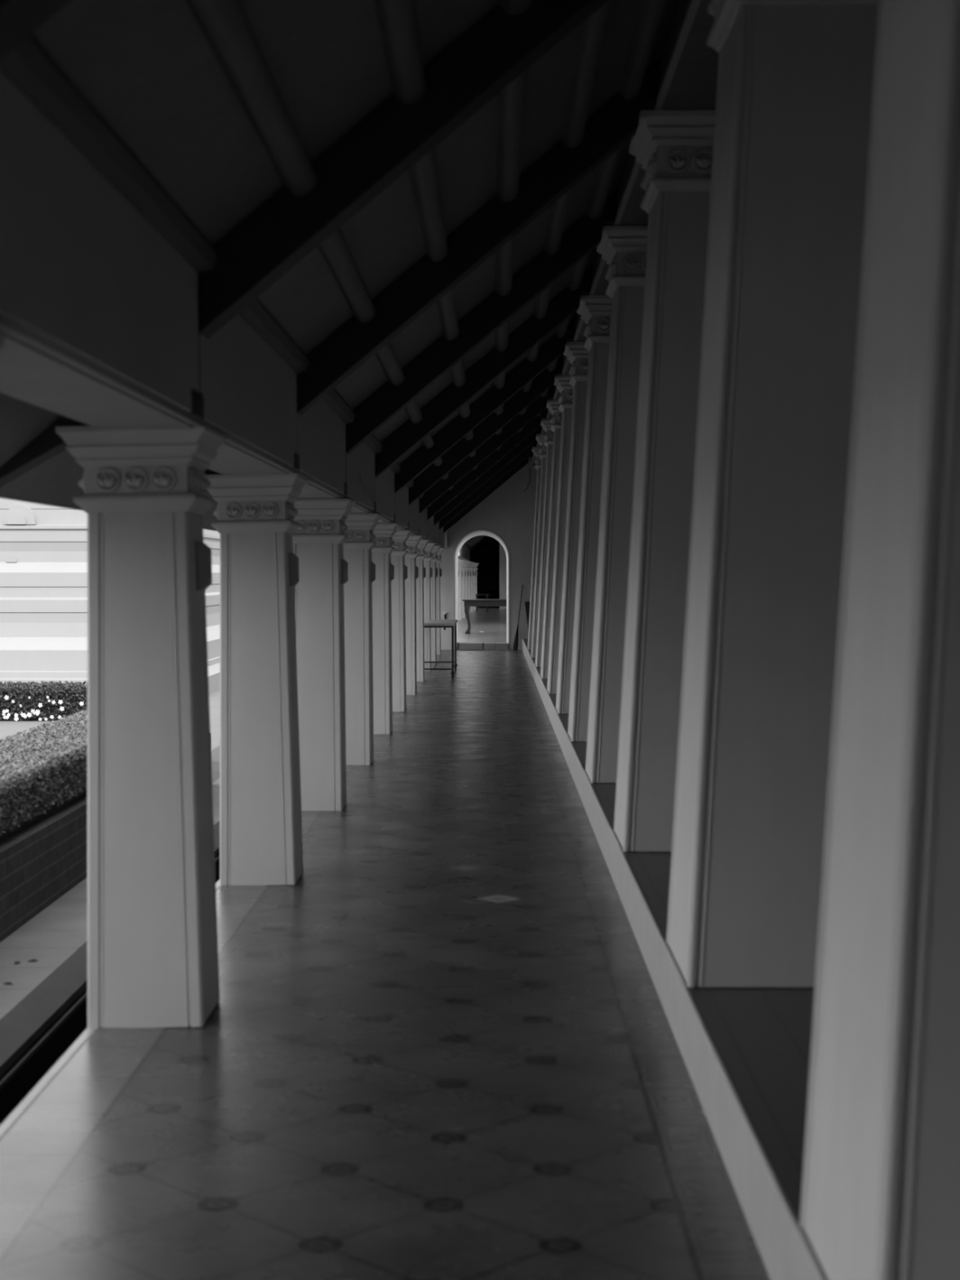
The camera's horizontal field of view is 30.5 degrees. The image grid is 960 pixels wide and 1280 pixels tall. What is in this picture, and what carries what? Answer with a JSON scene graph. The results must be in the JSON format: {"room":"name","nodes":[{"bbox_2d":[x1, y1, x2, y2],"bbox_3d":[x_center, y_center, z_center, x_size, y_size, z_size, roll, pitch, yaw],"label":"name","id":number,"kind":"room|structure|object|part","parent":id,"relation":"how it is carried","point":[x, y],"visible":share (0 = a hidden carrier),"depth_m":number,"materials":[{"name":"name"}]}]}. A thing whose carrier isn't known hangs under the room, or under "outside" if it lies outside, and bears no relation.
{"room":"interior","nodes":[
{"label":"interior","id":0,"kind":"room"},
{"bbox_2d":[0,777,219,1019],"bbox_3d":[-2.009,0.796,27.064,0.415,0.040,66.000,0,2,0],"label":"pavement","id":1,"kind":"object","parent":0,"point":[57,931],"depth_m":8.58,"materials":[{"name":"grey concrete"}]},
{"bbox_2d":[0,689,219,761],"bbox_3d":[-30.620,-0.024,53.747,58.030,0.380,73.000,0,2,0],"label":"ground","id":2,"kind":"structure","parent":0,"point":[6,727],"depth_m":21.00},
{"bbox_2d":[0,680,87,720],"bbox_3d":[-7.389,0.752,21.988,5.967,0.481,0.729,0,2,0],"label":"hedge","id":3,"kind":"object","parent":2,"relation":"on","point":[45,701],"visible":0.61,"depth_m":21.72,"materials":[{"name":"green plant"}]},
{"bbox_2d":[0,497,219,694],"bbox_3d":[-13.608,-1.985,35.494,19.200,4.920,20.000,0,2,0],"label":"temple base","id":4,"kind":"object","parent":2,"relation":"on","point":[43,548],"visible":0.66,"depth_m":26.48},
{"bbox_2d":[211,761,219,782],"bbox_3d":[-31.063,2.436,-11.205,58.030,0.380,57.000,0,2,0],"label":"ground","id":5,"kind":"structure","parent":0,"point":[215,765],"depth_m":16.24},
{"bbox_2d":[0,750,211,942],"bbox_3d":[-2.429,1.419,4.574,0.120,0.457,21.000,0,2,0],"label":"wall","id":6,"kind":"structure","parent":5,"relation":"on","point":[41,862],"depth_m":9.42,"materials":[{"name":"brick"}]},
{"bbox_3d":[-2.829,1.438,4.577,0.680,0.420,21.000,0,2,0],"label":"soil","id":7,"kind":"object","parent":5,"relation":"on","visible":0},
{"bbox_2d":[0,709,87,841],"bbox_3d":[-2.736,0.909,7.795,0.795,0.354,14.520,0,2,0],"label":"hedge","id":8,"kind":"object","parent":7,"relation":"on","point":[43,770],"visible":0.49,"depth_m":10.05,"materials":[{"name":"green plant"}]},
{"bbox_2d":[0,71,447,548],"bbox_3d":[-0.969,-1.299,15.719,0.397,0.470,37.500,0,2,0],"label":"wall","id":9,"kind":"structure","parent":0,"point":[81,267],"depth_m":4.43,"materials":[{"name":"paint"}]},
{"bbox_2d":[0,33,431,506],"bbox_3d":[-0.743,-1.532,15.709,0.056,0.084,37.500,0,2,0],"label":"roof beam","id":10,"kind":"structure","parent":9,"relation":"attached to","point":[29,67],"depth_m":4.03,"materials":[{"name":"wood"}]},
{"bbox_2d":[0,311,444,548],"bbox_3d":[-0.798,-1.097,15.726,0.057,0.067,37.500,0,2,0],"label":"trim","id":11,"kind":"structure","parent":9,"relation":"attached to","point":[197,415],"depth_m":4.87,"materials":[{"name":"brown wood"}]},
{"bbox_2d":[0,0,678,552],"bbox_3d":[-0.115,-2.870,37.420,2.700,2.369,81.000,0,2,0],"label":"ceiling","id":12,"kind":"structure","parent":0,"point":[148,68],"depth_m":5.10,"materials":[{"name":"grey wood"}]},
{"bbox_2d":[0,0,71,60],"bbox_3d":[-0.048,-1.612,2.671,1.622,1.573,0.160,0,2,0],"label":"rafter","id":13,"kind":"object","parent":12,"relation":"attached to","point":[19,19],"visible":1,"depth_m":2.72,"materials":[{"name":"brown wood"}]},
{"bbox_2d":[0,415,90,487],"bbox_3d":[-1.443,-0.653,5.799,0.411,0.349,0.140,0,2,0],"label":"rafter","id":14,"kind":"object","parent":12,"relation":"attached to","point":[49,444],"visible":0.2,"depth_m":5.73,"materials":[{"name":"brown wood"}]},
{"bbox_2d":[0,495,217,531],"bbox_3d":[-1.604,-0.947,15.962,0.045,0.155,37.950,0,2,0],"label":"trim","id":15,"kind":"structure","parent":12,"relation":"attached to","point":[1,496],"depth_m":6.68,"materials":[{"name":"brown wood"}]},
{"bbox_2d":[204,468,221,475],"bbox_3d":[-1.425,-0.754,8.457,0.411,0.349,0.140,0,2,0],"label":"rafter","id":16,"kind":"object","parent":12,"relation":"attached to","point":[207,472],"visible":0.02,"depth_m":8.38,"materials":[{"name":"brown wood"}]},
{"bbox_2d":[186,0,457,498],"bbox_3d":[-0.466,-1.770,15.695,0.105,0.102,37.495,0,2,0],"label":"purlin","id":17,"kind":"object","parent":12,"relation":"attached to","point":[225,25],"visible":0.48,"depth_m":4.49,"materials":[{"name":"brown wood"}]},
{"bbox_2d":[199,0,608,338],"bbox_3d":[-0.030,-1.712,5.329,1.622,1.573,0.160,0,2,0],"label":"rafter","id":18,"kind":"object","parent":12,"relation":"attached to","point":[501,46],"visible":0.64,"depth_m":5.26,"materials":[{"name":"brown wood"}]},
{"bbox_2d":[373,0,478,479],"bbox_3d":[-0.141,-2.041,15.683,0.105,0.102,37.495,0,2,0],"label":"purlin","id":19,"kind":"object","parent":12,"relation":"attached to","point":[397,19],"visible":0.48,"depth_m":6.01,"materials":[{"name":"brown wood"}]},
{"bbox_2d":[297,58,658,415],"bbox_3d":[-0.011,-1.813,7.987,1.622,1.573,0.160,0,2,0],"label":"rafter","id":20,"kind":"object","parent":12,"relation":"attached to","point":[615,122],"visible":0.87,"depth_m":7.91,"materials":[{"name":"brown wood"}]},
{"bbox_2d":[346,189,617,454],"bbox_3d":[0.007,-1.914,10.645,1.622,1.573,0.160,0,2,0],"label":"rafter","id":21,"kind":"object","parent":12,"relation":"attached to","point":[584,236],"visible":0.87,"depth_m":10.57,"materials":[{"name":"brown wood"}]},
{"bbox_2d":[375,266,591,478],"bbox_3d":[0.025,-2.014,13.303,1.622,1.573,0.160,0,2,0],"label":"rafter","id":22,"kind":"object","parent":12,"relation":"attached to","point":[565,304],"visible":0.85,"depth_m":13.23,"materials":[{"name":"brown wood"}]},
{"bbox_2d":[395,318,574,493],"bbox_3d":[0.043,-2.115,15.961,1.622,1.573,0.160,0,2,0],"label":"rafter","id":23,"kind":"object","parent":12,"relation":"attached to","point":[553,348],"visible":0.85,"depth_m":15.88,"materials":[{"name":"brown wood"}]},
{"bbox_2d":[408,354,563,505],"bbox_3d":[0.061,-2.216,18.619,1.622,1.573,0.160,0,2,0],"label":"rafter","id":24,"kind":"object","parent":12,"relation":"attached to","point":[544,380],"visible":0.86,"depth_m":18.54,"materials":[{"name":"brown wood"}]},
{"bbox_2d":[418,384,554,513],"bbox_3d":[0.079,-2.316,21.277,1.622,1.573,0.160,0,2,0],"label":"rafter","id":25,"kind":"object","parent":12,"relation":"attached to","point":[535,407],"visible":0.68,"depth_m":21.20,"materials":[{"name":"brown wood"}]},
{"bbox_2d":[426,407,546,519],"bbox_3d":[0.097,-2.417,23.936,1.622,1.573,0.160,0,2,0],"label":"rafter","id":26,"kind":"object","parent":12,"relation":"attached to","point":[535,423],"visible":0.74,"depth_m":23.86,"materials":[{"name":"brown wood"}]},
{"bbox_2d":[433,420,542,524],"bbox_3d":[0.115,-2.518,26.594,1.622,1.573,0.160,0,2,0],"label":"rafter","id":27,"kind":"object","parent":12,"relation":"attached to","point":[513,453],"visible":0.69,"depth_m":26.52,"materials":[{"name":"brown wood"}]},
{"bbox_2d":[439,435,537,529],"bbox_3d":[0.133,-2.618,29.252,1.622,1.573,0.160,0,2,0],"label":"rafter","id":28,"kind":"object","parent":12,"relation":"attached to","point":[526,451],"visible":0.67,"depth_m":29.17,"materials":[{"name":"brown wood"}]},
{"bbox_2d":[443,451,533,533],"bbox_3d":[0.151,-2.719,31.910,1.622,1.573,0.160,0,2,0],"label":"rafter","id":29,"kind":"object","parent":12,"relation":"attached to","point":[525,461],"visible":0.66,"depth_m":31.84,"materials":[{"name":"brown wood"}]},
{"bbox_2d":[493,0,531,462],"bbox_3d":[0.174,-2.304,15.671,0.105,0.102,37.495,0,2,0],"label":"purlin","id":30,"kind":"object","parent":12,"relation":"attached to","point":[511,100],"visible":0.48,"depth_m":7.12,"materials":[{"name":"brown wood"}]},
{"bbox_2d":[515,0,612,446],"bbox_3d":[0.464,-2.546,15.660,0.105,0.102,37.495,0,2,0],"label":"purlin","id":31,"kind":"object","parent":12,"relation":"attached to","point":[591,35],"visible":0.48,"depth_m":7.24,"materials":[{"name":"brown wood"}]},
{"bbox_2d":[533,0,667,432],"bbox_3d":[0.719,-2.759,15.650,0.105,0.102,37.495,0,2,0],"label":"purlin","id":32,"kind":"object","parent":12,"relation":"attached to","point":[651,12],"visible":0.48,"depth_m":7.68,"materials":[{"name":"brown wood"}]},
{"bbox_2d":[0,649,770,1279],"bbox_3d":[-0.247,1.353,15.815,1.892,0.900,37.500,0,2,0],"label":"floor","id":33,"kind":"structure","parent":0,"point":[446,1049],"depth_m":5.21,"materials":[{"name":"tile"}]},
{"bbox_2d":[0,337,4,351],"bbox_3d":[-1.177,0.393,3.310,0.460,1.965,0.464,0,2,0],"label":"column","id":34,"kind":"structure","parent":33,"relation":"on","point":[2,340],"depth_m":3.49,"materials":[{"name":"paint"}]},
{"bbox_2d":[55,426,226,1028],"bbox_3d":[-1.130,0.285,5.968,0.483,1.988,0.464,0,2,0],"label":"column","id":35,"kind":"structure","parent":33,"relation":"on","point":[153,962],"depth_m":5.80,"materials":[{"name":"paint"}]},
{"bbox_2d":[204,472,307,885],"bbox_3d":[-1.095,0.188,8.626,0.460,1.979,0.464,0,2,0],"label":"column","id":36,"kind":"structure","parent":33,"relation":"on","point":[260,819],"depth_m":8.46,"materials":[{"name":"paint"}]},
{"bbox_2d":[292,498,355,810],"bbox_3d":[-1.043,0.090,11.284,0.466,1.967,0.464,0,2,0],"label":"column","id":37,"kind":"structure","parent":33,"relation":"on","point":[318,540],"depth_m":11.12,"materials":[{"name":"paint"}]},
{"bbox_2d":[342,513,381,764],"bbox_3d":[-1.021,-0.010,13.942,0.461,1.965,0.464,0,2,1],"label":"column","id":38,"kind":"structure","parent":33,"relation":"on","point":[357,590],"depth_m":13.78,"materials":[{"name":"paint"}]},
{"bbox_2d":[371,523,399,733],"bbox_3d":[-1.003,-0.111,16.600,0.460,1.965,0.464,0,2,1],"label":"column","id":39,"kind":"structure","parent":33,"relation":"on","point":[381,553],"depth_m":16.44,"materials":[{"name":"paint"}]},
{"bbox_2d":[391,529,411,711],"bbox_3d":[-0.987,-0.211,19.258,0.467,1.968,0.464,0,2,1],"label":"column","id":40,"kind":"structure","parent":33,"relation":"on","point":[400,537],"depth_m":19.09,"materials":[{"name":"paint"}]},
{"bbox_2d":[404,535,422,694],"bbox_3d":[-0.958,-0.312,21.916,0.465,1.967,0.464,0,2,1],"label":"column","id":41,"kind":"structure","parent":33,"relation":"on","point":[412,541],"depth_m":21.75,"materials":[{"name":"paint"}]},
{"bbox_2d":[416,539,428,681],"bbox_3d":[-0.947,-0.413,24.574,0.462,1.966,0.464,0,2,0],"label":"column","id":42,"kind":"structure","parent":33,"relation":"on","point":[422,544],"depth_m":24.41,"materials":[{"name":"paint"}]},
{"bbox_2d":[423,542,435,671],"bbox_3d":[-0.929,-0.513,27.232,0.462,1.966,0.464,0,2,0],"label":"column","id":43,"kind":"structure","parent":33,"relation":"on","point":[427,605],"depth_m":27.07,"materials":[{"name":"paint"}]},
{"bbox_2d":[430,545,440,661],"bbox_3d":[-0.908,-0.614,29.890,0.466,1.967,0.464,0,2,1],"label":"column","id":44,"kind":"structure","parent":33,"relation":"on","point":[436,548],"depth_m":29.73,"materials":[{"name":"paint"}]},
{"bbox_2d":[435,547,444,654],"bbox_3d":[-0.900,-0.715,32.548,0.466,1.968,0.464,0,2,1],"label":"column","id":45,"kind":"structure","parent":33,"relation":"on","point":[440,551],"depth_m":32.38,"materials":[{"name":"paint"}]},
{"bbox_2d":[423,619,457,679],"bbox_3d":[-0.666,0.122,25.958,0.635,0.792,2.020,0,2,0],"label":"side table","id":46,"kind":"object","parent":33,"relation":"on","point":[444,624],"visible":0.59,"depth_m":24.98,"materials":[{"name":"black metal"}]},
{"bbox_3d":[-0.388,0.177,24.978,0.060,0.755,0.057,0,2,0],"label":"leg","id":47,"kind":"part","parent":46,"relation":"part of","materials":[{"name":"black metal"}]},
{"bbox_3d":[-0.375,0.103,26.936,0.060,0.755,0.057,0,2,0],"label":"leg","id":48,"kind":"part","parent":46,"relation":"part of","materials":[{"name":"black metal"}]},
{"bbox_2d":[459,642,482,649],"bbox_3d":[-0.174,0.123,34.649,0.450,0.132,0.355,0,2,0],"label":"step block","id":49,"kind":"object","parent":33,"relation":"on","point":[463,646],"visible":1,"depth_m":34.48,"materials":[{"name":"concrete"}]},
{"bbox_2d":[484,642,495,649],"bbox_3d":[0.193,0.123,34.646,0.225,0.132,0.355,0,2,0],"label":"step block","id":50,"kind":"object","parent":33,"relation":"on","point":[487,646],"visible":1,"depth_m":34.47,"materials":[{"name":"concrete"}]},
{"bbox_2d":[495,642,507,649],"bbox_3d":[0.430,0.123,34.645,0.236,0.132,0.355,0,2,0],"label":"step block","id":51,"kind":"object","parent":33,"relation":"on","point":[499,646],"visible":1,"depth_m":34.47,"materials":[{"name":"concrete"}]},
{"bbox_2d":[512,584,523,650],"bbox_3d":[0.755,-0.439,34.384,0.264,1.279,0.093,-2,3,-36],"label":"broom","id":52,"kind":"object","parent":33,"relation":"on","point":[516,639],"visible":1,"depth_m":34.36,"materials":[{"name":"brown wood"}]},
{"bbox_2d":[457,544,471,561],"bbox_3d":[-0.650,-2.132,62.520,0.397,2.268,30.100,0,2,0],"label":"wall","id":53,"kind":"structure","parent":0,"point":[464,553],"depth_m":57.64,"materials":[{"name":"paint"}]},
{"bbox_2d":[463,542,473,552],"bbox_3d":[-0.423,-3.311,62.674,0.056,0.084,30.500,0,2,0],"label":"trim","id":54,"kind":"structure","parent":53,"relation":"attached to","point":[464,544],"depth_m":63.02,"materials":[{"name":"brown wood"}]},
{"bbox_2d":[456,606,506,649],"bbox_3d":[1.461,-0.450,56.415,4.845,0.630,43.200,0,2,0],"label":"floor","id":55,"kind":"structure","parent":0,"point":[490,625],"depth_m":45.35,"materials":[{"name":"tile"}]},
{"bbox_2d":[457,559,460,622],"bbox_3d":[-0.767,-1.353,48.775,0.460,1.753,0.464,0,2,0],"label":"column","id":56,"kind":"structure","parent":55,"relation":"on","point":[459,560],"depth_m":48.69,"materials":[{"name":"paint"}]},
{"bbox_2d":[457,560,464,620],"bbox_3d":[-0.696,-1.453,51.393,0.460,1.753,0.464,0,2,0],"label":"column","id":57,"kind":"structure","parent":55,"relation":"on","point":[460,564],"depth_m":51.23,"materials":[{"name":"paint"}]},
{"bbox_2d":[461,560,466,617],"bbox_3d":[-0.625,-1.552,54.011,0.460,1.753,0.464,0,2,0],"label":"column","id":58,"kind":"structure","parent":55,"relation":"on","point":[464,567],"depth_m":53.84,"materials":[{"name":"paint"}]},
{"bbox_2d":[464,561,469,599],"bbox_3d":[-0.555,-1.651,56.628,0.460,1.753,0.464,0,2,0],"label":"column","id":59,"kind":"structure","parent":55,"relation":"on","point":[467,562],"depth_m":56.45,"materials":[{"name":"paint"}]},
{"bbox_2d":[467,561,472,613],"bbox_3d":[-0.484,-1.750,59.246,0.460,1.753,0.464,0,2,0],"label":"column","id":60,"kind":"structure","parent":55,"relation":"on","point":[470,562],"depth_m":59.08,"materials":[{"name":"paint"}]},
{"bbox_2d":[470,562,475,612],"bbox_3d":[-0.413,-1.849,61.864,0.460,1.753,0.464,0,2,0],"label":"column","id":61,"kind":"structure","parent":55,"relation":"on","point":[473,563],"depth_m":61.70,"materials":[{"name":"paint"}]},
{"bbox_2d":[472,562,476,610],"bbox_3d":[-0.343,-1.948,64.481,0.460,1.753,0.464,0,2,0],"label":"column","id":62,"kind":"structure","parent":55,"relation":"on","point":[475,563],"depth_m":64.31,"materials":[{"name":"paint"}]},
{"bbox_2d":[475,563,479,608],"bbox_3d":[-0.272,-2.047,67.099,0.460,1.753,0.464,0,2,0],"label":"column","id":63,"kind":"structure","parent":55,"relation":"on","point":[477,564],"depth_m":66.92,"materials":[{"name":"paint"}]},
{"bbox_2d":[475,594,489,610],"bbox_3d":[0.093,-1.369,64.295,0.500,0.610,0.400,0,2,0],"label":"side table","id":64,"kind":"object","parent":55,"relation":"on","point":[476,594],"visible":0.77,"depth_m":64.09,"materials":[{"name":"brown wood"}]},
{"bbox_2d":[462,599,506,633],"bbox_3d":[0.584,-0.541,40.255,1.970,0.775,0.840,0,2,0],"label":"table","id":65,"kind":"object","parent":55,"relation":"on","point":[468,602],"visible":0.47,"depth_m":39.87,"materials":[{"name":"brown wood"}]},
{"bbox_3d":[-0.283,-0.472,39.934,0.152,0.660,0.128,0,2,0],"label":"leg","id":66,"kind":"part","parent":65,"relation":"part of","materials":[{"name":"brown wood"}]},
{"bbox_2d":[470,536,499,599],"bbox_3d":[1.580,-3.509,77.714,4.700,3.870,0.400,0,2,0],"label":"wall","id":67,"kind":"structure","parent":0,"point":[486,554],"depth_m":77.54,"materials":[{"name":"paint"}]},
{"bbox_2d":[440,457,537,649],"bbox_3d":[1.286,-1.810,34.673,4.700,3.992,0.450,0,2,0],"label":"wall","id":68,"kind":"structure","parent":0,"point":[508,512],"depth_m":34.45,"materials":[{"name":"paint"}]},
{"bbox_2d":[0,879,221,1140],"bbox_3d":[-1.215,1.353,15.821,0.045,0.898,37.500,0,2,0],"label":"trim","id":69,"kind":"structure","parent":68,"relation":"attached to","point":[37,1091],"depth_m":5.21,"materials":[{"name":"paint"}]},
{"bbox_2d":[453,529,510,649],"bbox_3d":[0.031,-0.982,34.711,1.070,2.335,0.454,0,2,0],"label":"trim","id":70,"kind":"structure","parent":68,"relation":"attached to","point":[476,533],"depth_m":34.63,"materials":[{"name":"white paint"}]},
{"bbox_2d":[529,0,701,465],"bbox_3d":[0.857,-2.705,15.653,0.030,0.028,37.500,0,2,0],"label":"roof beam","id":71,"kind":"structure","parent":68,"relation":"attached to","point":[693,6],"depth_m":7.81,"materials":[{"name":"paint"}]},
{"bbox_2d":[530,0,719,465],"bbox_3d":[1.192,-2.890,15.644,0.670,0.397,37.500,0,2,0],"label":"trim","id":72,"kind":"structure","parent":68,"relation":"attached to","point":[694,83],"depth_m":7.63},
{"bbox_2d":[522,638,825,1279],"bbox_3d":[0.707,0.893,15.791,0.015,0.419,37.500,0,2,0],"label":"trim","id":73,"kind":"structure","parent":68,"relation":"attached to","point":[786,1254],"depth_m":4.81,"materials":[{"name":"grey paint"}]},
{"bbox_2d":[499,542,506,608],"bbox_3d":[2.309,-3.145,68.116,3.110,3.870,0.400,0,2,0],"label":"wall","id":74,"kind":"structure","parent":0,"point":[503,559],"depth_m":67.95,"materials":[{"name":"paint"}]},
{"bbox_2d":[523,639,828,1279],"bbox_3d":[2.161,0.895,15.781,2.893,0.417,37.500,0,2,0],"label":"floor","id":75,"kind":"structure","parent":0,"point":[762,1037],"depth_m":4.86,"materials":[{"name":"tile"}]},
{"bbox_2d":[524,601,529,628],"bbox_3d":[0.954,-0.385,34.442,0.150,0.730,0.074,0,2,0],"label":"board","id":76,"kind":"object","parent":75,"relation":"on","point":[526,603],"visible":0.35,"depth_m":34.43,"materials":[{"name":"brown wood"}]},
{"bbox_2d":[527,446,541,649],"bbox_3d":[1.198,-1.531,29.648,0.782,3.374,0.699,0,2,0],"label":"pier","id":77,"kind":"object","parent":75,"relation":"on","point":[535,450],"visible":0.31,"depth_m":29.37,"materials":[{"name":"paint"}]},
{"bbox_2d":[530,434,546,657],"bbox_3d":[1.180,-1.430,26.990,0.782,3.374,0.699,0,2,0],"label":"pier","id":78,"kind":"object","parent":75,"relation":"on","point":[540,437],"visible":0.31,"depth_m":26.71,"materials":[{"name":"paint"}]},
{"bbox_2d":[535,418,553,666],"bbox_3d":[1.162,-1.329,24.332,0.782,3.374,0.699,0,2,0],"label":"pier","id":79,"kind":"object","parent":75,"relation":"on","point":[545,424],"visible":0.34,"depth_m":24.05,"materials":[{"name":"paint"}]},
{"bbox_2d":[540,399,562,678],"bbox_3d":[1.144,-1.229,21.674,0.782,3.374,0.699,0,2,0],"label":"pier","id":80,"kind":"object","parent":75,"relation":"on","point":[553,405],"visible":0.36,"depth_m":21.39,"materials":[{"name":"paint"}]},
{"bbox_2d":[546,374,573,693],"bbox_3d":[1.126,-1.128,19.016,0.782,3.374,0.699,0,2,0],"label":"pier","id":81,"kind":"object","parent":75,"relation":"on","point":[561,381],"visible":0.29,"depth_m":18.73,"materials":[{"name":"paint"}]},
{"bbox_2d":[555,341,588,713],"bbox_3d":[1.108,-1.027,16.358,0.782,3.374,0.699,0,2,0],"label":"pier","id":82,"kind":"object","parent":75,"relation":"on","point":[575,353],"visible":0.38,"depth_m":16.07,"materials":[{"name":"paint"}]},
{"bbox_2d":[567,295,611,741],"bbox_3d":[1.089,-0.927,13.700,0.782,3.374,0.699,0,2,0],"label":"pier","id":83,"kind":"object","parent":75,"relation":"on","point":[595,310],"visible":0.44,"depth_m":13.41,"materials":[{"name":"paint"}]},
{"bbox_2d":[585,225,648,782],"bbox_3d":[1.071,-0.826,11.042,0.782,3.374,0.699,0,2,0],"label":"pier","id":84,"kind":"object","parent":75,"relation":"on","point":[624,247],"visible":0.43,"depth_m":10.76,"materials":[{"name":"paint"}]},
{"bbox_2d":[613,109,715,851],"bbox_3d":[1.053,-0.725,8.384,0.782,3.374,0.699,0,2,0],"label":"pier","id":85,"kind":"object","parent":75,"relation":"on","point":[674,148],"visible":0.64,"depth_m":8.10,"materials":[{"name":"paint"}]},
{"bbox_2d":[666,0,879,987],"bbox_3d":[1.035,-0.625,5.726,0.782,3.374,0.699,0,2,0],"label":"pier","id":86,"kind":"object","parent":75,"relation":"on","point":[795,87],"visible":0.63,"depth_m":5.44,"materials":[{"name":"paint"}]},
{"bbox_2d":[800,0,959,1279],"bbox_3d":[1.017,-0.524,3.068,0.782,3.374,0.699,0,2,0],"label":"pier","id":87,"kind":"object","parent":75,"relation":"on","point":[881,1191],"visible":1,"depth_m":2.90,"materials":[{"name":"paint"}]},
{"bbox_3d":[-1.412,0.671,36.062,0.625,0.930,84.000,0,2,0],"label":"gutter","id":88,"kind":"object","parent":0,"visible":0},
{"bbox_2d":[0,853,219,1124],"bbox_3d":[-1.803,1.545,17.083,0.102,0.520,46.000,0,2,0],"label":"wall","id":89,"kind":"structure","parent":88,"relation":"attached to","point":[16,1089],"depth_m":7.33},
{"bbox_2d":[0,820,219,1076],"bbox_3d":[-1.746,0.836,27.064,0.110,0.120,66.000,0,2,0],"label":"trim","id":90,"kind":"structure","parent":89,"relation":"on","point":[21,1026],"depth_m":7.54,"materials":[{"name":"grey concrete"}]},
{"bbox_2d":[0,855,219,1089],"bbox_3d":[-1.747,1.295,17.073,0.010,0.020,46.000,0,2,0],"label":"trim","id":91,"kind":"structure","parent":89,"relation":"attached to","point":[63,1020],"depth_m":7.30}
]}

